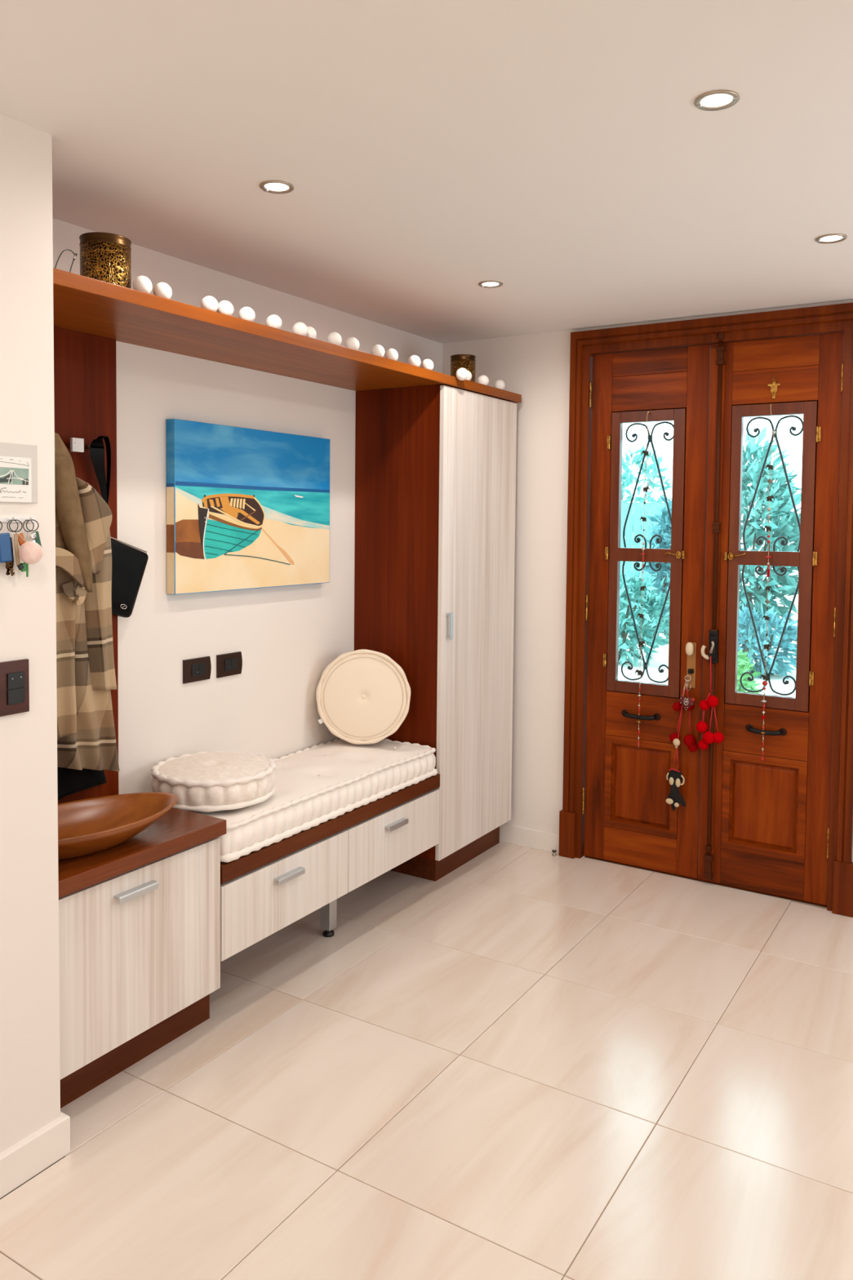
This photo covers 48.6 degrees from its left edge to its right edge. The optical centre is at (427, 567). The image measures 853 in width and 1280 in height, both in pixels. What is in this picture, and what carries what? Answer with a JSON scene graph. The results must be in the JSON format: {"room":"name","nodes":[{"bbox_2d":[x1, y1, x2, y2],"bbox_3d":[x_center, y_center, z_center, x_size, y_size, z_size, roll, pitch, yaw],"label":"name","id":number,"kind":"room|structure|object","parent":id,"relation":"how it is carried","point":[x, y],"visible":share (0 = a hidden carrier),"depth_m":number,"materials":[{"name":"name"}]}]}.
{"room":"entryway","nodes":[
{"label":"entryway","id":0,"kind":"room"},
{"bbox_2d":[0,114,60,1153],"bbox_3d":[-2.398,0.333,0.603,0.731,2.593,4.474,2,3,32],"label":"wall","id":1,"kind":"structure","parent":0,"point":[30,1081],"depth_m":2.24,"materials":[{"name":"white paint"}]},
{"bbox_2d":[0,658,29,716],"bbox_3d":[-0.987,0.280,2.160,0.015,0.125,0.172,2,3,32],"label":"light switch","id":2,"kind":"object","parent":1,"relation":"attached to","point":[14,674],"visible":1,"depth_m":2.20,"materials":[{"name":"brown plastic"}]},
{"bbox_2d":[0,516,35,522],"bbox_3d":[-0.964,-0.111,2.162,0.026,0.012,0.166,2,3,32],"label":"key rack","id":3,"kind":"object","parent":1,"relation":"attached to","point":[2,519],"visible":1,"depth_m":2.19,"materials":[{"name":"white metal"}]},
{"bbox_2d":[0,521,14,575],"bbox_3d":[-0.965,-0.045,2.151,0.018,0.129,0.058,2,3,32],"label":"bunch","id":4,"kind":"object","parent":3,"relation":"hanging from","point":[6,543],"visible":1,"depth_m":2.15,"materials":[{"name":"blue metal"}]},
{"bbox_2d":[6,519,43,570],"bbox_3d":[-0.922,-0.053,2.179,0.053,0.117,0.072,2,3,32],"label":"bunch","id":5,"kind":"object","parent":3,"relation":"hanging from","point":[29,552],"visible":1,"depth_m":2.17,"materials":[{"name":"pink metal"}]},
{"bbox_2d":[21,519,41,577],"bbox_3d":[-0.925,-0.046,2.212,0.015,0.134,0.055,3,3,39],"label":"bunch","id":6,"kind":"object","parent":3,"relation":"hanging from","point":[36,539],"visible":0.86,"depth_m":2.21,"materials":[{"name":"grey metal"}]},
{"bbox_2d":[0,442,37,502],"bbox_3d":[-0.976,-0.218,2.158,0.004,0.136,0.194,2,3,32],"label":"wall plaque","id":7,"kind":"object","parent":1,"relation":"attached to","point":[12,450],"visible":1,"depth_m":2.22,"materials":[{"name":"beige"}]},
{"bbox_2d":[0,456,31,502],"bbox_3d":[-0.969,-0.203,2.160,0.005,0.104,0.144,2,3,32],"label":"picture card","id":8,"kind":"object","parent":7,"relation":"attached to","point":[15,472],"visible":1,"depth_m":2.19,"materials":[{"name":"white paper"}]},
{"bbox_2d":[0,466,28,484],"bbox_3d":[-0.965,-0.211,2.162,0.001,0.038,0.122,2,3,32],"label":"picture","id":9,"kind":"object","parent":8,"relation":"attached to","point":[8,475],"depth_m":2.18,"materials":[{"name":"green paper"}]},
{"bbox_2d":[0,1111,70,1198],"bbox_3d":[-2.156,1.490,0.508,0.177,0.095,4.490,2,3,32],"label":"baseboard","id":10,"kind":"structure","parent":1,"relation":"attached to","point":[35,1153],"depth_m":2.28,"materials":[{"name":"white paint"}]},
{"bbox_2d":[52,217,442,794],"bbox_3d":[-0.690,0.197,3.842,0.200,2.593,2.936,2,3,32],"label":"wall","id":11,"kind":"structure","parent":0,"point":[286,637],"depth_m":3.52,"materials":[{"name":"white paint"}]},
{"bbox_2d":[53,326,118,804],"bbox_3d":[-1.163,0.021,2.820,0.063,1.495,0.611,2,3,32],"label":"coat rack panel","id":12,"kind":"object","parent":11,"relation":"attached to","point":[85,397],"visible":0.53,"depth_m":2.97,"materials":[{"name":"brown wood"}]},
{"bbox_2d":[57,767,106,799],"bbox_3d":[-1.137,0.179,2.848,0.044,1.080,0.430,2,3,32],"label":"jacket","id":13,"kind":"object","parent":12,"relation":"hanging from","point":[69,781],"visible":0.07,"depth_m":2.92,"materials":[{"name":"black fabric"}]},
{"bbox_2d":[54,432,119,771],"bbox_3d":[-1.060,0.128,2.756,0.178,1.037,0.460,2,3,32],"label":"coat","id":14,"kind":"object","parent":12,"relation":"hanging from","point":[86,677],"visible":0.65,"depth_m":2.78,"materials":[{"name":"fabric"}]},
{"bbox_2d":[89,435,148,617],"bbox_3d":[-0.987,-0.126,3.043,0.066,0.582,0.246,2,3,32],"label":"bag","id":15,"kind":"object","parent":12,"relation":"hanging from","point":[129,563],"visible":0.55,"depth_m":3.04,"materials":[{"name":"black leather"}]},
{"bbox_2d":[182,656,211,684],"bbox_3d":[-0.831,0.368,3.423,0.015,0.084,0.132,2,3,32],"label":"wall socket","id":16,"kind":"object","parent":11,"relation":"attached to","point":[195,669],"visible":1,"depth_m":3.41,"materials":[{"name":"brown plastic"}]},
{"bbox_2d":[216,651,242,678],"bbox_3d":[-0.743,0.364,3.564,0.014,0.085,0.130,2,3,32],"label":"wall socket","id":17,"kind":"object","parent":11,"relation":"attached to","point":[228,664],"visible":1,"depth_m":3.55,"materials":[{"name":"brown plastic"}]},
{"bbox_2d":[165,418,329,594],"bbox_3d":[-0.657,-0.225,3.634,0.044,0.605,0.868,2,3,32],"label":"canvas painting","id":18,"kind":"object","parent":11,"relation":"attached to","point":[246,508],"visible":1,"depth_m":3.55,"materials":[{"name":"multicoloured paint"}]},
{"bbox_2d":[53,267,521,403],"bbox_3d":[-0.446,-0.773,3.538,0.469,0.038,2.642,2,3,32],"label":"wall shelf","id":19,"kind":"object","parent":11,"relation":"attached to","point":[81,304],"visible":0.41,"depth_m":3.06,"materials":[{"name":"brown wood"}]},
{"bbox_2d":[54,248,77,272],"bbox_3d":[-0.957,-0.797,2.498,0.007,0.094,0.077,2,3,32],"label":"hoop","id":20,"kind":"object","parent":19,"relation":"on","point":[75,254],"visible":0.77,"depth_m":2.51,"materials":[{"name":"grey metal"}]},
{"bbox_2d":[79,231,131,288],"bbox_3d":[-0.888,-0.829,2.610,0.137,0.152,0.137,2,3,32],"label":"lantern","id":21,"kind":"object","parent":19,"relation":"on","point":[105,257],"visible":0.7,"depth_m":2.55,"materials":[{"name":"gold metal"}]},
{"bbox_2d":[132,275,151,293],"bbox_3d":[-0.785,-0.778,2.607,0.052,0.052,0.053,2,3,32],"label":"ball","id":22,"kind":"object","parent":19,"relation":"on","point":[140,283],"visible":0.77,"depth_m":2.59,"materials":[{"name":"white"}]},
{"bbox_2d":[152,282,172,298],"bbox_3d":[-0.749,-0.781,2.676,0.052,0.052,0.053,2,3,32],"label":"ball","id":23,"kind":"object","parent":19,"relation":"on","point":[163,290],"visible":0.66,"depth_m":2.66,"materials":[{"name":"white"}]},
{"bbox_2d":[200,295,217,311],"bbox_3d":[-0.652,-0.787,2.831,0.052,0.052,0.053,2,3,32],"label":"ball","id":24,"kind":"object","parent":19,"relation":"on","point":[210,303],"visible":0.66,"depth_m":2.81,"materials":[{"name":"white"}]},
{"bbox_2d":[216,300,233,315],"bbox_3d":[-0.617,-0.789,2.887,0.052,0.052,0.053,2,3,32],"label":"ball","id":25,"kind":"object","parent":19,"relation":"on","point":[224,307],"visible":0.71,"depth_m":2.87,"materials":[{"name":"white"}]},
{"bbox_2d":[238,306,255,321],"bbox_3d":[-0.566,-0.793,2.969,0.052,0.052,0.053,2,3,32],"label":"ball","id":26,"kind":"object","parent":19,"relation":"on","point":[247,313],"visible":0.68,"depth_m":2.95,"materials":[{"name":"white"}]},
{"bbox_2d":[266,314,282,328],"bbox_3d":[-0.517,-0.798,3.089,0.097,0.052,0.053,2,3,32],"label":"ball","id":27,"kind":"object","parent":19,"relation":"on","point":[274,321],"visible":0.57,"depth_m":3.06,"materials":[{"name":"white"}]},
{"bbox_2d":[292,321,307,336],"bbox_3d":[-0.429,-0.802,3.189,0.052,0.052,0.053,2,3,32],"label":"ball","id":28,"kind":"object","parent":19,"relation":"on","point":[300,328],"visible":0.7,"depth_m":3.17,"materials":[{"name":"white"}]},
{"bbox_2d":[305,326,316,338],"bbox_3d":[-0.407,-0.805,3.258,0.052,0.052,0.053,2,3,32],"label":"ball","id":29,"kind":"object","parent":19,"relation":"on","point":[312,333],"visible":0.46,"depth_m":3.24,"materials":[{"name":"white"}]},
{"bbox_2d":[326,332,342,345],"bbox_3d":[-0.329,-0.808,3.349,0.052,0.052,0.053,2,3,32],"label":"ball","id":30,"kind":"object","parent":19,"relation":"on","point":[335,338],"visible":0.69,"depth_m":3.33,"materials":[{"name":"white"}]},
{"bbox_2d":[345,337,359,350],"bbox_3d":[-0.272,-0.812,3.440,0.052,0.052,0.053,2,3,32],"label":"ball","id":31,"kind":"object","parent":19,"relation":"on","point":[353,343],"visible":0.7,"depth_m":3.42,"materials":[{"name":"white"}]},
{"bbox_2d":[370,344,384,356],"bbox_3d":[-0.187,-0.818,3.578,0.052,0.052,0.053,2,3,32],"label":"ball","id":32,"kind":"object","parent":19,"relation":"on","point":[378,350],"visible":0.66,"depth_m":3.56,"materials":[{"name":"white"}]},
{"bbox_2d":[384,348,398,360],"bbox_3d":[-0.138,-0.821,3.655,0.052,0.052,0.053,2,3,32],"label":"ball","id":33,"kind":"object","parent":19,"relation":"on","point":[391,353],"visible":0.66,"depth_m":3.63,"materials":[{"name":"white"}]},
{"bbox_2d":[408,355,421,366],"bbox_3d":[-0.052,-0.827,3.794,0.052,0.052,0.053,2,3,32],"label":"ball","id":34,"kind":"object","parent":19,"relation":"on","point":[414,360],"visible":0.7,"depth_m":3.77,"materials":[{"name":"white"}]},
{"bbox_2d":[421,359,433,370],"bbox_3d":[0.001,-0.830,3.878,0.052,0.052,0.053,2,3,32],"label":"ball","id":35,"kind":"object","parent":19,"relation":"on","point":[428,364],"visible":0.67,"depth_m":3.86,"materials":[{"name":"white"}]},
{"bbox_2d":[456,368,468,380],"bbox_3d":[0.148,-0.818,3.995,0.052,0.052,0.053,2,3,32],"label":"ball","id":36,"kind":"object","parent":19,"relation":"on","point":[462,374],"visible":1,"depth_m":3.98,"materials":[{"name":"white"}]},
{"bbox_2d":[450,354,475,382],"bbox_3d":[0.163,-0.894,4.318,0.117,0.142,0.117,2,3,32],"label":"lantern","id":37,"kind":"object","parent":19,"relation":"on","point":[468,362],"visible":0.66,"depth_m":4.27,"materials":[{"name":"gold metal"}]},
{"bbox_2d":[466,370,471,380],"bbox_3d":[0.170,-0.841,4.149,0.052,0.052,0.053,2,3,32],"label":"ball","id":38,"kind":"object","parent":19,"relation":"on","point":[469,376],"visible":0.23,"depth_m":4.13,"materials":[{"name":"white"}]},
{"bbox_2d":[477,374,488,385],"bbox_3d":[0.254,-0.847,4.284,0.052,0.052,0.053,2,3,32],"label":"ball","id":39,"kind":"object","parent":19,"relation":"on","point":[483,380],"visible":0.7,"depth_m":4.26,"materials":[{"name":"white"}]},
{"bbox_2d":[493,379,505,389],"bbox_3d":[0.338,-0.852,4.419,0.052,0.052,0.053,2,3,32],"label":"ball","id":40,"kind":"object","parent":19,"relation":"on","point":[499,384],"visible":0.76,"depth_m":4.40,"materials":[{"name":"white"}]},
{"bbox_2d":[0,841,852,1279],"bbox_3d":[-0.335,1.610,0.951,3.949,0.150,7.560,2,3,32],"label":"floor","id":41,"kind":"structure","parent":0,"point":[518,1062],"depth_m":2.58,"materials":[{"name":"beige tile"}]},
{"bbox_2d":[57,807,226,1108],"bbox_3d":[-0.981,1.108,2.785,0.481,0.667,0.665,2,3,32],"label":"cabinet","id":42,"kind":"object","parent":41,"relation":"on","point":[140,916],"visible":0.59,"depth_m":2.65,"materials":[{"name":"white wood"}]},
{"bbox_2d":[57,807,226,897],"bbox_3d":[-0.987,0.797,2.758,0.479,0.044,0.634,2,3,32],"label":"countertop","id":43,"kind":"structure","parent":42,"relation":"on","point":[177,830],"depth_m":2.66,"materials":[{"name":"brown wood"}]},
{"bbox_2d":[57,791,178,860],"bbox_3d":[-0.974,0.734,2.635,0.341,0.093,0.600,2,3,32],"label":"wooden bowl","id":44,"kind":"object","parent":43,"relation":"on","point":[88,826],"visible":0.74,"depth_m":2.76,"materials":[{"name":"brown wood"}]},
{"bbox_2d":[220,773,439,961],"bbox_3d":[-0.477,1.150,3.598,0.481,0.516,1.300,2,3,32],"label":"bench","id":45,"kind":"object","parent":41,"relation":"on","point":[265,891],"visible":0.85,"depth_m":3.36,"materials":[{"name":"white wood"}]},
{"bbox_2d":[188,738,437,862],"bbox_3d":[-0.479,0.824,3.584,0.471,0.135,1.297,2,3,32],"label":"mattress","id":46,"kind":"object","parent":45,"relation":"on","point":[314,785],"visible":0.66,"depth_m":3.48,"materials":[{"name":"white fabric"}]},
{"bbox_2d":[151,750,275,812],"bbox_3d":[-0.723,0.714,3.207,0.415,0.114,0.416,2,3,32],"label":"round cushion","id":47,"kind":"object","parent":46,"relation":"on","point":[216,780],"visible":0.91,"depth_m":3.08,"materials":[{"name":"white fabric"}]},
{"bbox_2d":[315,648,410,744],"bbox_3d":[-0.270,0.542,3.994,0.400,0.400,0.140,0,3,-8],"label":"round cushion","id":48,"kind":"object","parent":46,"relation":"on","point":[363,695],"visible":1,"depth_m":3.95,"materials":[{"name":"beige fabric"}]},
{"bbox_2d":[354,384,516,881],"bbox_3d":[0.066,0.293,4.414,0.482,2.163,0.713,2,3,32],"label":"wardrobe","id":49,"kind":"object","parent":41,"relation":"on","point":[435,464],"visible":0.81,"depth_m":4.14,"materials":[{"name":"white wood"}]},
{"bbox_2d":[551,848,556,856],"bbox_3d":[0.608,1.361,4.522,0.022,0.028,0.022,2,3,32],"label":"door stop","id":50,"kind":"object","parent":41,"relation":"on","point":[553,851],"visible":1,"depth_m":4.52,"materials":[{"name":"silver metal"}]},
{"bbox_2d":[0,0,852,343],"bbox_3d":[-0.309,-1.030,0.827,3.949,0.150,7.560,2,3,32],"label":"ceiling","id":51,"kind":"structure","parent":0,"point":[561,153],"depth_m":2.28,"materials":[{"name":"white paint"}]},
{"bbox_2d":[259,180,293,193],"bbox_3d":[-0.409,-1.034,2.572,0.094,0.007,0.094,2,3,32],"label":"recessed light","id":52,"kind":"object","parent":51,"relation":"in","point":[278,186],"visible":1,"depth_m":2.57,"materials":[{"name":"white glass"}]},
{"bbox_2d":[478,280,502,288],"bbox_3d":[0.241,-1.076,3.591,0.094,0.007,0.094,2,3,32],"label":"recessed light","id":53,"kind":"object","parent":51,"relation":"in","point":[488,284],"visible":1,"depth_m":3.59,"materials":[{"name":"white metal"}]},
{"bbox_2d":[693,89,739,111],"bbox_3d":[0.620,-0.999,2.023,0.094,0.007,0.094,2,3,32],"label":"recessed light","id":54,"kind":"object","parent":51,"relation":"in","point":[707,101],"visible":1,"depth_m":2.02,"materials":[{"name":"white metal"}]},
{"bbox_2d":[815,233,847,243],"bbox_3d":[1.274,-1.037,2.982,0.094,0.007,0.094,2,3,32],"label":"recessed light","id":55,"kind":"object","parent":51,"relation":"in","point":[831,237],"visible":1,"depth_m":2.98,"materials":[{"name":"white metal"}]},
{"bbox_2d":[442,299,852,862],"bbox_3d":[1.625,0.212,4.012,3.549,2.593,0.200,2,3,32],"label":"wall","id":56,"kind":"structure","parent":0,"point":[535,367],"depth_m":4.57,"materials":[{"name":"white paint"}]},
{"bbox_2d":[499,823,559,853],"bbox_3d":[0.348,1.318,4.728,0.700,0.092,0.013,2,3,32],"label":"baseboard","id":57,"kind":"structure","parent":56,"relation":"attached to","point":[508,833],"depth_m":4.63,"materials":[{"name":"white paint"}]},
{"bbox_2d":[582,344,711,878],"bbox_3d":[0.990,0.198,4.317,0.543,2.362,0.102,2,3,34],"label":"door","id":58,"kind":"structure","parent":56,"relation":"in","point":[628,819],"depth_m":4.32,"materials":[{"name":"brown wood"}]},
{"bbox_2d":[635,411,649,747],"bbox_3d":[0.973,0.060,4.277,0.046,1.526,0.032,0,3,-2],"label":"bead garland","id":59,"kind":"object","parent":58,"relation":"hanging from","point":[641,643],"visible":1,"depth_m":4.28,"materials":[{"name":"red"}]},
{"bbox_2d":[621,561,670,683],"bbox_3d":[1.010,0.235,4.355,0.244,0.582,0.012,2,3,32],"label":"iron grille","id":60,"kind":"object","parent":58,"relation":"attached to","point":[658,565],"depth_m":4.36,"materials":[{"name":"black"}]},
{"bbox_2d":[622,421,673,548],"bbox_3d":[1.016,-0.374,4.326,0.244,0.582,0.012,2,3,32],"label":"iron grille","id":61,"kind":"object","parent":58,"relation":"attached to","point":[650,437],"depth_m":4.32,"materials":[{"name":"black"}]},
{"bbox_2d":[669,680,697,751],"bbox_3d":[1.140,0.654,4.197,0.126,0.319,0.057,2,3,32],"label":"tassel","id":62,"kind":"object","parent":58,"relation":"hanging from","point":[690,740],"visible":0.91,"depth_m":4.18,"materials":[{"name":"red fabric"}]},
{"bbox_2d":[679,668,694,710],"bbox_3d":[1.154,0.538,4.171,0.069,0.178,0.074,2,3,32],"label":"charm","id":63,"kind":"object","parent":58,"relation":"hanging from","point":[687,703],"visible":1,"depth_m":4.15,"materials":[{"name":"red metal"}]},
{"bbox_2d":[666,689,685,810],"bbox_3d":[1.107,0.807,4.186,0.087,0.543,0.052,2,3,32],"label":"charm","id":64,"kind":"object","parent":63,"relation":"hanging from","point":[675,776],"visible":1,"depth_m":4.18,"materials":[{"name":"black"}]},
{"bbox_2d":[559,302,852,917],"bbox_3d":[1.250,0.159,4.215,1.295,2.480,0.228,2,3,32],"label":"trim","id":65,"kind":"structure","parent":56,"relation":"attached to","point":[832,318],"depth_m":4.14,"materials":[{"name":"brown wood"}]},
{"bbox_2d":[697,332,844,905],"bbox_3d":[1.442,0.179,4.008,0.543,2.438,0.140,2,3,32],"label":"door","id":66,"kind":"structure","parent":56,"relation":"in","point":[764,825],"depth_m":4.02,"materials":[{"name":"brown wood"}]},
{"bbox_2d":[696,656,724,750],"bbox_3d":[1.228,0.589,4.092,0.120,0.415,0.069,2,3,32],"label":"tassel","id":67,"kind":"object","parent":66,"relation":"hanging from","point":[708,737],"visible":1,"depth_m":4.09,"materials":[{"name":"red fabric"}]},
{"bbox_2d":[760,404,776,760],"bbox_3d":[1.435,0.068,3.990,0.031,1.510,0.041,0,3,-19],"label":"bead garland","id":68,"kind":"object","parent":66,"relation":"hanging from","point":[770,481],"visible":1,"depth_m":3.99,"materials":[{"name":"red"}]},
{"bbox_2d":[739,564,799,695],"bbox_3d":[1.472,0.253,4.067,0.244,0.582,0.012,2,3,32],"label":"iron grille","id":69,"kind":"object","parent":66,"relation":"attached to","point":[782,569],"depth_m":4.07,"materials":[{"name":"black"}]},
{"bbox_2d":[742,415,803,551],"bbox_3d":[1.478,-0.356,4.039,0.244,0.582,0.012,2,3,32],"label":"iron grille","id":70,"kind":"object","parent":66,"relation":"attached to","point":[760,542],"depth_m":4.03,"materials":[{"name":"black"}]},
{"bbox_2d":[768,375,781,398],"bbox_3d":[1.458,-0.761,3.973,0.050,0.096,0.007,2,3,32],"label":"crucifix","id":71,"kind":"object","parent":66,"relation":"attached to","point":[774,386],"visible":1,"depth_m":3.97,"materials":[{"name":"gold metal"}]},
{"label":"outside","id":72,"kind":"structure","parent":0,"visible":0},
{"bbox_2d":[617,599,798,697],"bbox_3d":[5.608,1.246,12.797,18.000,0.380,18.840,2,3,32],"label":"ground","id":73,"kind":"structure","parent":72,"point":[661,657],"depth_m":10.98,"materials":[{"name":"white"}]},
{"bbox_2d":[618,560,670,666],"bbox_3d":[2.269,0.577,11.690,1.726,1.411,0.912,2,3,32],"label":"bush","id":74,"kind":"object","parent":73,"relation":"on","point":[627,625],"visible":0.44,"depth_m":11.38,"materials":[{"name":"teal plant"}]},
{"bbox_2d":[618,502,671,631],"bbox_3d":[2.112,-0.071,16.139,4.750,2.070,0.060,2,3,32],"label":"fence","id":75,"kind":"object","parent":73,"relation":"on","point":[634,526],"visible":0.06,"depth_m":15.29,"materials":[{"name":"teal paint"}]},
{"bbox_2d":[621,444,672,576],"bbox_3d":[4.559,-0.961,20.990,2.185,3.464,1.942,2,3,32],"label":"tree","id":76,"kind":"object","parent":73,"relation":"on","point":[637,459],"visible":0.23,"depth_m":20.51,"materials":[{"name":"teal plant"}]},
{"bbox_2d":[641,496,671,638],"bbox_3d":[3.675,-0.034,14.080,1.036,2.300,0.996,-1,3,-32],"label":"shrub","id":77,"kind":"object","parent":73,"relation":"on","point":[662,529],"visible":0.2,"depth_m":13.98,"materials":[{"name":"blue plant"}]},
{"bbox_2d":[737,648,765,693],"bbox_3d":[2.304,0.981,7.431,0.660,0.849,0.782,2,3,32],"label":"bush","id":78,"kind":"object","parent":73,"relation":"on","point":[744,664],"visible":0.06,"depth_m":7.33,"materials":[{"name":"green plant"}]},
{"bbox_2d":[737,603,797,679],"bbox_3d":[3.724,0.878,10.796,1.263,0.989,0.944,2,3,32],"label":"bush","id":79,"kind":"object","parent":73,"relation":"on","point":[780,668],"visible":0.45,"depth_m":10.61,"materials":[{"name":"blue plant"}]},
{"bbox_2d":[738,426,801,659],"bbox_3d":[4.091,-0.298,12.162,1.759,3.083,1.487,2,3,32],"label":"shrub","id":80,"kind":"object","parent":73,"relation":"on","point":[787,526],"visible":0.43,"depth_m":11.81,"materials":[{"name":"teal plant"}]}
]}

